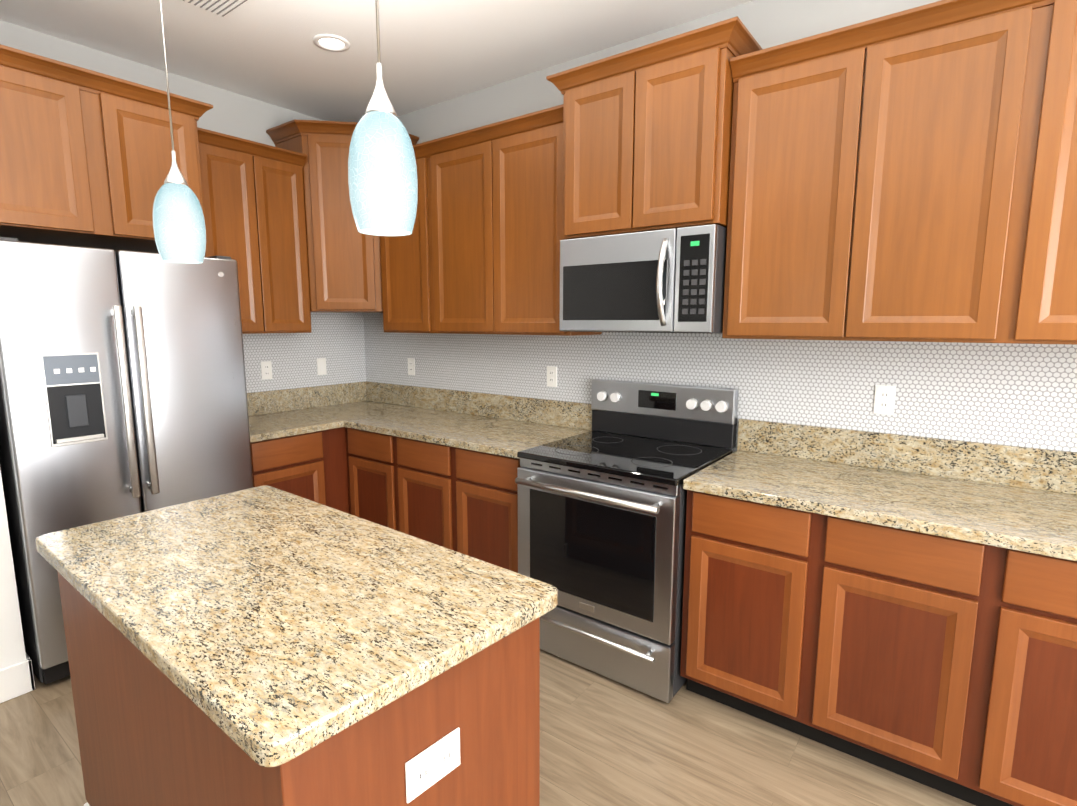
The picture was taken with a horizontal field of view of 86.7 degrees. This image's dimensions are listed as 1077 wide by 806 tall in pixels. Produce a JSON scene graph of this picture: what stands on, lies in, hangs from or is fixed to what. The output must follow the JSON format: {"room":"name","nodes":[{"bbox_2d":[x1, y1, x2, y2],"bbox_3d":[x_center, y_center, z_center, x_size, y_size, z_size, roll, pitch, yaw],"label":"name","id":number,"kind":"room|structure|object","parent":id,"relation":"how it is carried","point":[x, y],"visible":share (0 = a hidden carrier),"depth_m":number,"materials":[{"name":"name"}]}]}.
{"room":"kitchen","nodes":[
{"label":"kitchen","id":0,"kind":"room"},
{"bbox_2d":[0,469,25,668],"bbox_3d":[-2.368,-0.241,2.279,0.620,2.830,0.120,6,10,36],"label":"wall","id":1,"kind":"structure","parent":0,"point":[12,649],"depth_m":2.26,"materials":[{"name":"white paint"}]},
{"bbox_2d":[0,653,34,702],"bbox_3d":[-2.362,1.093,2.465,0.633,0.135,0.146,6,10,36],"label":"baseboard","id":2,"kind":"structure","parent":1,"relation":"attached to","point":[17,680],"depth_m":2.29,"materials":[{"name":"white wood"}]},
{"bbox_2d":[0,20,323,146],"bbox_3d":[-3.207,-0.174,1.807,0.150,2.830,6.200,6,10,36],"label":"wall","id":3,"kind":"structure","parent":0,"point":[239,116],"depth_m":3.13,"materials":[{"name":"grey paint"}]},
{"bbox_2d":[0,44,212,252],"bbox_3d":[-2.044,-1.053,2.555,0.656,0.638,0.879,6,10,36],"label":"upper cabinet","id":4,"kind":"object","parent":3,"relation":"attached to","point":[85,157],"visible":0.98,"depth_m":2.35,"materials":[{"name":"brown wood"}]},
{"bbox_2d":[197,127,311,333],"bbox_3d":[-1.691,-0.930,3.305,0.351,1.043,0.614,6,10,36],"label":"upper cabinet","id":5,"kind":"object","parent":3,"relation":"attached to","point":[254,206],"visible":0.73,"depth_m":3.23,"materials":[{"name":"brown wood"}]},
{"bbox_2d":[242,312,365,392],"bbox_3d":[-1.654,-0.285,3.751,0.006,0.700,1.220,6,10,36],"label":"wall tile","id":6,"kind":"structure","parent":3,"relation":"attached to","point":[336,341],"depth_m":3.88,"materials":[{"name":"white tile"}]},
{"bbox_2d":[261,361,272,379],"bbox_3d":[-1.734,-0.208,3.641,0.008,0.115,0.070,6,10,36],"label":"electrical outlet","id":7,"kind":"object","parent":6,"relation":"attached to","point":[266,369],"visible":1,"depth_m":3.64,"materials":[{"name":"white plastic"}]},
{"bbox_2d":[317,358,326,374],"bbox_3d":[-1.500,-0.252,3.950,0.008,0.115,0.070,6,10,36],"label":"electrical outlet","id":8,"kind":"object","parent":6,"relation":"attached to","point":[321,366],"visible":1,"depth_m":3.94,"materials":[{"name":"white plastic"}]},
{"bbox_2d":[0,0,753,121],"bbox_3d":[-0.687,-1.356,-0.145,6.400,0.060,6.400,6,10,36],"label":"ceiling","id":9,"kind":"structure","parent":0,"point":[433,52],"depth_m":2.71,"materials":[{"name":"white paint"}]},
{"bbox_2d":[152,0,205,263],"bbox_3d":[-0.945,-0.956,1.433,0.120,1.174,0.120,6,10,36],"label":"pendant light","id":10,"kind":"object","parent":9,"relation":"hanging from","point":[179,228],"visible":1,"depth_m":1.46,"materials":[{"name":"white glass"}]},
{"bbox_2d":[178,0,246,17],"bbox_3d":[-1.321,-1.670,2.324,0.360,0.012,0.220,6,10,36],"label":"ceiling vent","id":11,"kind":"object","parent":9,"relation":"in","point":[220,8],"visible":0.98,"depth_m":2.41,"materials":[{"name":"white metal"}]},
{"bbox_2d":[313,34,349,51],"bbox_3d":[-0.997,-1.734,2.751,0.170,0.007,0.170,6,10,36],"label":"recessed light","id":12,"kind":"object","parent":9,"relation":"in","point":[332,42],"visible":1,"depth_m":2.75,"materials":[{"name":"white"}]},
{"bbox_2d":[348,0,417,235],"bbox_3d":[-0.273,-0.885,0.934,0.120,1.174,0.120,6,10,36],"label":"pendant light","id":13,"kind":"object","parent":9,"relation":"hanging from","point":[382,180],"visible":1,"depth_m":0.96,"materials":[{"name":"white glass"}]},
{"bbox_2d":[0,649,975,805],"bbox_3d":[-0.687,1.505,0.263,6.400,0.060,6.400,6,10,36],"label":"floor","id":14,"kind":"structure","parent":0,"point":[605,741],"depth_m":1.98,"materials":[{"name":"wood"}]},
{"bbox_2d":[0,237,252,683],"bbox_3d":[-1.974,0.212,2.721,0.742,1.807,0.896,6,10,36],"label":"refrigerator","id":15,"kind":"object","parent":14,"relation":"on","point":[123,392],"visible":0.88,"depth_m":2.38,"materials":[{"name":"grey metal"}]},
{"bbox_2d":[59,589,539,805],"bbox_3d":[-0.667,0.858,1.490,1.274,0.876,0.629,6,10,36],"label":"kitchen island","id":16,"kind":"object","parent":14,"relation":"on","point":[476,742],"depth_m":1.17,"materials":[{"name":"red wood"}]},
{"bbox_2d":[35,485,557,796],"bbox_3d":[-0.666,0.406,1.419,1.336,0.038,0.672,6,10,36],"label":"island countertop","id":17,"kind":"structure","parent":16,"relation":"on","point":[300,630],"depth_m":1.17,"materials":[{"name":"beige stone"}]},
{"bbox_2d":[250,427,349,513],"bbox_3d":[-1.581,0.580,3.440,0.621,0.876,0.612,6,10,36],"label":"base cabinet","id":18,"kind":"object","parent":14,"relation":"on","point":[311,466],"depth_m":3.25,"materials":[{"name":"brown wood"}]},
{"bbox_2d":[346,427,397,530],"bbox_3d":[-0.788,0.558,3.590,0.425,0.876,0.621,6,10,36],"label":"base cabinet","id":19,"kind":"object","parent":14,"relation":"on","point":[370,455],"depth_m":3.33,"materials":[{"name":"brown wood"}]},
{"bbox_2d":[394,436,453,549],"bbox_3d":[-0.436,0.596,3.329,0.455,0.876,0.621,6,10,36],"label":"base cabinet","id":20,"kind":"object","parent":14,"relation":"on","point":[423,477],"depth_m":3.06,"materials":[{"name":"brown wood"}]},
{"bbox_2d":[450,447,520,572],"bbox_3d":[-0.068,0.635,3.056,0.464,0.876,0.621,6,10,36],"label":"base cabinet","id":21,"kind":"object","parent":14,"relation":"on","point":[463,501],"depth_m":2.80,"materials":[{"name":"brown wood"}]},
{"bbox_2d":[247,381,591,458],"bbox_3d":[-0.855,0.080,3.199,1.986,0.182,1.214,6,10,36],"label":"countertop","id":22,"kind":"structure","parent":21,"relation":"on","point":[504,425],"depth_m":3.40,"materials":[{"name":"stone"}]},
{"bbox_2d":[515,379,738,702],"bbox_3d":[0.388,0.537,2.612,0.758,1.195,0.746,6,10,36],"label":"range","id":23,"kind":"object","parent":14,"relation":"on","point":[601,528],"visible":0.96,"depth_m":2.40,"materials":[{"name":"grey metal"}]},
{"bbox_2d":[680,490,823,737],"bbox_3d":[0.923,0.739,2.320,0.462,0.876,0.620,6,10,36],"label":"base cabinet","id":24,"kind":"object","parent":14,"relation":"on","point":[752,569],"depth_m":2.06,"materials":[{"name":"brown wood"}]},
{"bbox_2d":[808,515,1003,803],"bbox_3d":[1.291,0.778,2.047,0.457,0.876,0.620,6,10,36],"label":"base cabinet","id":25,"kind":"object","parent":14,"relation":"on","point":[948,666],"depth_m":1.78,"materials":[{"name":"brown wood"}]},
{"bbox_2d":[972,548,1076,805],"bbox_3d":[1.656,0.817,1.775,0.457,0.876,0.620,6,10,36],"label":"base cabinet","id":26,"kind":"object","parent":14,"relation":"on","point":[1028,735],"depth_m":1.59,"materials":[{"name":"brown wood"}]},
{"bbox_2d":[683,419,1076,560],"bbox_3d":[1.468,0.275,1.829,1.842,0.182,0.640,6,10,36],"label":"countertop","id":27,"kind":"structure","parent":26,"relation":"on","point":[1019,498],"depth_m":2.03,"materials":[{"name":"stone"}]},
{"bbox_2d":[397,0,940,451],"bbox_3d":[1.158,-0.272,2.494,6.400,2.830,0.150,6,10,36],"label":"wall","id":28,"kind":"structure","parent":0,"point":[769,23],"depth_m":2.72,"materials":[{"name":"grey paint"}]},
{"bbox_2d":[266,119,418,312],"bbox_3d":[-1.220,-1.141,3.655,0.654,1.103,0.654,6,10,36],"label":"upper cabinet","id":29,"kind":"object","parent":28,"relation":"attached to","point":[344,263],"visible":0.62,"depth_m":3.48,"materials":[{"name":"brown wood"}]},
{"bbox_2d":[380,148,431,332],"bbox_3d":[-0.711,-0.936,3.513,0.463,0.995,0.316,6,10,36],"label":"upper cabinet","id":30,"kind":"object","parent":28,"relation":"attached to","point":[406,278],"depth_m":3.39,"materials":[{"name":"brown wood"}]},
{"bbox_2d":[428,132,491,333],"bbox_3d":[-0.335,-0.896,3.233,0.478,0.995,0.316,6,10,36],"label":"upper cabinet","id":31,"kind":"object","parent":28,"relation":"attached to","point":[477,251],"depth_m":3.11,"materials":[{"name":"brown wood"}]},
{"bbox_2d":[492,112,601,335],"bbox_3d":[0.048,-0.855,2.949,0.479,0.995,0.316,6,10,36],"label":"upper cabinet","id":32,"kind":"object","parent":28,"relation":"attached to","point":[527,159],"depth_m":2.84,"materials":[{"name":"brown wood"}]},
{"bbox_2d":[546,16,761,239],"bbox_3d":[0.500,-1.090,2.499,0.841,0.698,0.431,6,10,36],"label":"upper cabinet","id":33,"kind":"object","parent":28,"relation":"attached to","point":[647,129],"visible":0.96,"depth_m":2.31,"materials":[{"name":"brown wood"}]},
{"bbox_2d":[559,224,726,332],"bbox_3d":[0.488,-0.530,2.563,0.726,0.418,0.464,6,10,36],"label":"microwave","id":34,"kind":"object","parent":33,"relation":"attached to","point":[672,280],"visible":0.96,"depth_m":2.38,"materials":[{"name":"grey metal"}]},
{"bbox_2d":[363,313,1076,451],"bbox_3d":[0.560,-0.159,2.866,4.620,0.700,0.006,6,10,36],"label":"wall tile","id":35,"kind":"structure","parent":28,"relation":"attached to","point":[1020,395],"depth_m":2.44,"materials":[{"name":"white tile"}]},
{"bbox_2d":[408,358,414,374],"bbox_3d":[-0.877,-0.250,3.932,0.070,0.115,0.008,6,10,36],"label":"electrical outlet","id":36,"kind":"object","parent":35,"relation":"attached to","point":[411,366],"visible":1,"depth_m":3.93,"materials":[{"name":"white plastic"}]},
{"bbox_2d":[547,366,556,386],"bbox_3d":[0.075,-0.149,3.225,0.070,0.115,0.008,6,10,36],"label":"electrical outlet","id":37,"kind":"object","parent":35,"relation":"attached to","point":[551,376],"visible":1,"depth_m":3.22,"materials":[{"name":"white plastic"}]},
{"bbox_2d":[873,385,895,414],"bbox_3d":[1.371,-0.012,2.262,0.070,0.115,0.008,6,10,36],"label":"electrical outlet","id":38,"kind":"object","parent":35,"relation":"attached to","point":[884,399],"visible":1,"depth_m":2.26,"materials":[{"name":"white plastic"}]},
{"bbox_2d":[722,32,869,340],"bbox_3d":[1.011,-0.753,2.234,0.448,0.995,0.316,6,10,36],"label":"upper cabinet","id":39,"kind":"object","parent":28,"relation":"attached to","point":[799,118],"depth_m":2.09,"materials":[{"name":"brown wood"}]},
{"bbox_2d":[846,0,1049,342],"bbox_3d":[1.369,-0.715,1.967,0.448,0.995,0.316,6,10,36],"label":"upper cabinet","id":40,"kind":"object","parent":28,"relation":"attached to","point":[909,175],"depth_m":1.82,"materials":[{"name":"brown wood"}]},
{"bbox_2d":[1010,0,1076,344],"bbox_3d":[1.727,-0.677,1.701,0.448,0.995,0.316,6,10,36],"label":"upper cabinet","id":41,"kind":"object","parent":28,"relation":"attached to","point":[1045,309],"depth_m":1.68,"materials":[{"name":"brown wood"}]}
]}

